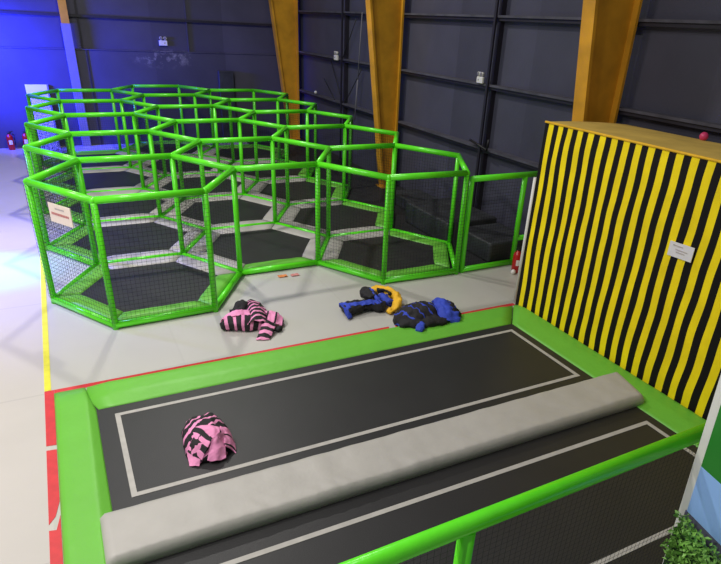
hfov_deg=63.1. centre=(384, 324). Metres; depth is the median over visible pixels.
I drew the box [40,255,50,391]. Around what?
tape
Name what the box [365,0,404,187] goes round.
steel column
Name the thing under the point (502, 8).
trim
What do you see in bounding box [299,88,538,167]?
trim
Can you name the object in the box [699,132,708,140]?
ball
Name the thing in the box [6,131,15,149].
fire extinguisher
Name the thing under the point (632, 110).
trim
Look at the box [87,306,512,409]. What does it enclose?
pad
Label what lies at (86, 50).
trim
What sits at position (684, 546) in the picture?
hedge
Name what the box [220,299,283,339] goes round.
suit
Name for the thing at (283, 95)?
trampoline
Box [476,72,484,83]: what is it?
emergency light
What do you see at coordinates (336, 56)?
emergency light
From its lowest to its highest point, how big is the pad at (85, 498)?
0.071 m
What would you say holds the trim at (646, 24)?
attached to the wall at (671, 71)
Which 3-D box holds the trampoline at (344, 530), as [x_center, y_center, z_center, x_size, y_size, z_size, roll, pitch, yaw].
[0.805,1.588,4.277,4.968,0.025,1.793,-11,30,-26]
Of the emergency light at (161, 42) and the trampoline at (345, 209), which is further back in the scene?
the emergency light at (161, 42)
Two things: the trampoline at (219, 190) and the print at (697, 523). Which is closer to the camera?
the print at (697, 523)
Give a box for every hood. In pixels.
[431,297,460,322]
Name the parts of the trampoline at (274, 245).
rail, rail, post, rail, rail, post, rail, rail, rail, rail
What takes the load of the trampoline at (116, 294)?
on the floor
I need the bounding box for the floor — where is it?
[0,137,517,563]
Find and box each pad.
[54,388,111,563]
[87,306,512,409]
[100,372,644,563]
[217,71,237,136]
[512,305,705,446]
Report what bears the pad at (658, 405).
on the floor
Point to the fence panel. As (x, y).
(524, 175)
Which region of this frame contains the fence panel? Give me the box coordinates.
[459,171,536,272]
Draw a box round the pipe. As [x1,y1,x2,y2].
[513,177,535,301]
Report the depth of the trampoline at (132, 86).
15.93 m
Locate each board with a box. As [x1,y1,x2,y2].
[24,84,59,147]
[662,375,720,563]
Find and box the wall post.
[57,0,91,145]
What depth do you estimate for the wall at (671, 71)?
10.23 m
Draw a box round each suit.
[182,412,235,466]
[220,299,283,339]
[339,286,385,318]
[393,297,461,331]
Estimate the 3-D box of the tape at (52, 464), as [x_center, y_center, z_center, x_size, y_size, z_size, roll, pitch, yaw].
[-2.597,1.252,4.597,0.077,0.003,0.906,-11,30,-26]
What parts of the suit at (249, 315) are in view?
draped leg, leg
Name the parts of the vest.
trim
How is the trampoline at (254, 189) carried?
on the floor
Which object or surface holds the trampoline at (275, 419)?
on the floor
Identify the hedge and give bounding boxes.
[660,510,720,563]
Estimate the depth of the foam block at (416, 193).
11.99 m
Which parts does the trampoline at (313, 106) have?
rail, post, rail, post, rail, rail, post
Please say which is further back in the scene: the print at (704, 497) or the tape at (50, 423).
the tape at (50, 423)
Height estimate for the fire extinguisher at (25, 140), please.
0.460 m
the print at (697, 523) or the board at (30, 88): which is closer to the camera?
the print at (697, 523)
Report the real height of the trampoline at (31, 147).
1.570 m
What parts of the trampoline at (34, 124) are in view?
post, rail, rail, rail, post, rail, rail, post, rail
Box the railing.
[339,423,705,563]
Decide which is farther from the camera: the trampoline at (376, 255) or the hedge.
the trampoline at (376, 255)
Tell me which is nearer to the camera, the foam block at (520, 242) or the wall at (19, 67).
the foam block at (520, 242)
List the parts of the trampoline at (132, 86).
rail, post, rail, post, rail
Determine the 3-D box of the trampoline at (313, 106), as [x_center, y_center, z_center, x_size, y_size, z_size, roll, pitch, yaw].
[-2.745,-4.382,13.857,2.484,1.570,2.101,-11,30,-26]
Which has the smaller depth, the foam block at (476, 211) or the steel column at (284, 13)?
the foam block at (476, 211)
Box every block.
[395,189,436,209]
[405,197,496,243]
[466,223,523,261]
[515,121,720,419]
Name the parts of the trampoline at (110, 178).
post, rail, rail, post, rail, rail, post, rail, rail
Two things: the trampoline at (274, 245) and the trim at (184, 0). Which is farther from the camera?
the trim at (184, 0)
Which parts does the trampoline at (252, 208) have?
rail, rail, post, rail, rail, post, rail, rail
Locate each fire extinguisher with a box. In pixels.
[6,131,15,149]
[22,131,27,144]
[511,246,521,272]
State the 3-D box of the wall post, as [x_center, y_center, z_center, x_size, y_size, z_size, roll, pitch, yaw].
[-7.917,-7.623,14.489,0.216,6.240,0.240,-11,30,-26]
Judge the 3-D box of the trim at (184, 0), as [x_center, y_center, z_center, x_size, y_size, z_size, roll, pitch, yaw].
[-5.299,-9.236,15.315,0.024,3.864,0.036,-11,30,-26]
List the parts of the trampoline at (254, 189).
rail, rail, post, rail, rail, post, rail, rail, rail, post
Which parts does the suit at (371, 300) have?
leg, panel, blue panel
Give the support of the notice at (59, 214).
attached to the trampoline at (116, 294)
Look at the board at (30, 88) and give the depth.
14.90 m
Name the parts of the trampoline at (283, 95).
rail, post, rail, post, rail, post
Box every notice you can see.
[47,202,73,227]
[667,241,694,262]
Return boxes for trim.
[0,10,271,25]
[0,46,275,54]
[73,0,83,48]
[86,50,102,144]
[184,0,189,51]
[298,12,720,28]
[299,50,720,128]
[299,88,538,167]
[339,0,349,159]
[472,0,507,209]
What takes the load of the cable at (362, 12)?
hanging from the wall at (671, 71)
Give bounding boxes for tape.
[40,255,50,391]
[44,390,55,445]
[46,449,59,524]
[49,516,62,563]
[54,327,388,393]
[395,303,514,326]
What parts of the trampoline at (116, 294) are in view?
post, rail, rail, rail, rail, post, post, rail, rail, rail, rail, post, rail, rail, post, rail, rail, post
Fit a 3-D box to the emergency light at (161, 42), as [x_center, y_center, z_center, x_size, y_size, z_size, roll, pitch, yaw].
[-5.960,-7.614,15.786,0.211,0.221,0.068,-11,30,-26]
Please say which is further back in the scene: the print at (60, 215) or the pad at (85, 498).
the print at (60, 215)
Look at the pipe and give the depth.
7.69 m
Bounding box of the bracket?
[469,139,489,150]
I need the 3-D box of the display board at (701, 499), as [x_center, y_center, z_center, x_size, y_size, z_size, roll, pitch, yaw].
[1.789,1.243,2.396,0.254,2.460,1.604,-5,28,-15]
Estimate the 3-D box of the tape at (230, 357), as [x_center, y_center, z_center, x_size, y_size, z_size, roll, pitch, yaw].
[-1.568,0.351,6.467,3.673,0.003,0.066,-11,30,-25]
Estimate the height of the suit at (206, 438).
0.218 m
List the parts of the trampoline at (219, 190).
rail, rail, post, rail, rail, post, rail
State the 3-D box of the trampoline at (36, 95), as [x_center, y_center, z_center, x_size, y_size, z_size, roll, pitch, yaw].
[-6.879,-4.610,13.851,2.483,1.570,2.104,-11,30,-26]
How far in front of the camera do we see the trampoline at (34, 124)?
10.95 m
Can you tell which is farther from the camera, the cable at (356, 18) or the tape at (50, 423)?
the cable at (356, 18)
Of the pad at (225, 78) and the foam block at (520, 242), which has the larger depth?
the pad at (225, 78)
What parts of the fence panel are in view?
post, rail, rail, post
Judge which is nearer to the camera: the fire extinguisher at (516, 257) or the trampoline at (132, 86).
the fire extinguisher at (516, 257)
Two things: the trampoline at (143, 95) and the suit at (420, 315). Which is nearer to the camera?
the suit at (420, 315)
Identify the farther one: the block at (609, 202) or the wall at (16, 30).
the wall at (16, 30)
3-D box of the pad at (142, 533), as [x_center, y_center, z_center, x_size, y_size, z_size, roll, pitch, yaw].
[0.346,1.064,5.083,5.101,0.130,0.480,-11,30,-25]
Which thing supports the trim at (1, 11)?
attached to the wall at (16, 30)
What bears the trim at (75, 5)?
attached to the wall at (16, 30)
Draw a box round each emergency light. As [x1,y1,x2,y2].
[159,37,167,45]
[334,51,338,59]
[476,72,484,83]
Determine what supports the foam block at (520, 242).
on the floor
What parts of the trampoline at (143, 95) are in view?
rail, post, rail, post, rail, rail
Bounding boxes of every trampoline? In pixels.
[22,129,204,264]
[23,153,242,329]
[24,112,181,223]
[25,99,162,191]
[26,88,147,170]
[95,319,592,510]
[110,84,215,154]
[122,93,231,173]
[134,104,255,196]
[144,407,697,563]
[150,118,285,227]
[172,136,326,274]
[196,89,289,160]
[215,98,317,178]
[239,109,352,202]
[272,124,398,233]
[315,143,469,284]
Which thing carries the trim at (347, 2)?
attached to the wall at (671, 71)
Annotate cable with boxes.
[324,18,361,103]
[354,12,362,120]
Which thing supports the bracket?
attached to the wall at (671, 71)
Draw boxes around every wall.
[0,0,298,53]
[0,48,300,148]
[298,0,720,233]
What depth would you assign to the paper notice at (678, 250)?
5.65 m
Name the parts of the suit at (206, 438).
leg, leg, panel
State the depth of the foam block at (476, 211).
10.49 m
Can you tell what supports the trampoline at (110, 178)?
on the floor
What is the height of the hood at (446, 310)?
0.238 m
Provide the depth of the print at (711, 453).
2.79 m
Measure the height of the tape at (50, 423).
0.003 m
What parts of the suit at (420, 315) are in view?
leg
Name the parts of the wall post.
post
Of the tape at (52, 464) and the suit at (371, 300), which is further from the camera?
the suit at (371, 300)
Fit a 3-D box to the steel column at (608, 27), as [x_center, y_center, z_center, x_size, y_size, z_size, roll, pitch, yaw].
[2.609,-3.372,7.342,1.114,6.240,0.300,-11,30,-26]
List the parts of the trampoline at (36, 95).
post, rail, rail, post, rail, rail, post, rail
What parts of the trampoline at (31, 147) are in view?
post, rail, rail, rail, rail, post, rail, rail, post, rail, rail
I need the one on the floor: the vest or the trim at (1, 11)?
the vest
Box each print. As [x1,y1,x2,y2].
[51,212,68,218]
[683,510,720,561]
[687,467,720,544]
[701,405,720,483]
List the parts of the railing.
post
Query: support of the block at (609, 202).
on the floor
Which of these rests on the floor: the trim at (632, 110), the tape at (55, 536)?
the tape at (55, 536)
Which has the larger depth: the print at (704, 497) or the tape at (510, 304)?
the tape at (510, 304)
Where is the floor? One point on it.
(83, 349)
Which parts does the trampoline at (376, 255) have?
post, rail, rail, post, rail, rail, rail, rail, post, post, rail, rail, rail, rail, rail, post, post, rail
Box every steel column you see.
[268,0,299,139]
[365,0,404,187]
[572,0,642,122]
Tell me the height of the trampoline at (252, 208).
1.570 m
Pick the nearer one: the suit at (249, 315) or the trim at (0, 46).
the suit at (249, 315)
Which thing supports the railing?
on the floor
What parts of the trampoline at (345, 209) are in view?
rail, rail, post, rail, rail, post, rail, rail, rail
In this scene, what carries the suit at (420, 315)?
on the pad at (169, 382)
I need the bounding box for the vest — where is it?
[371,285,401,313]

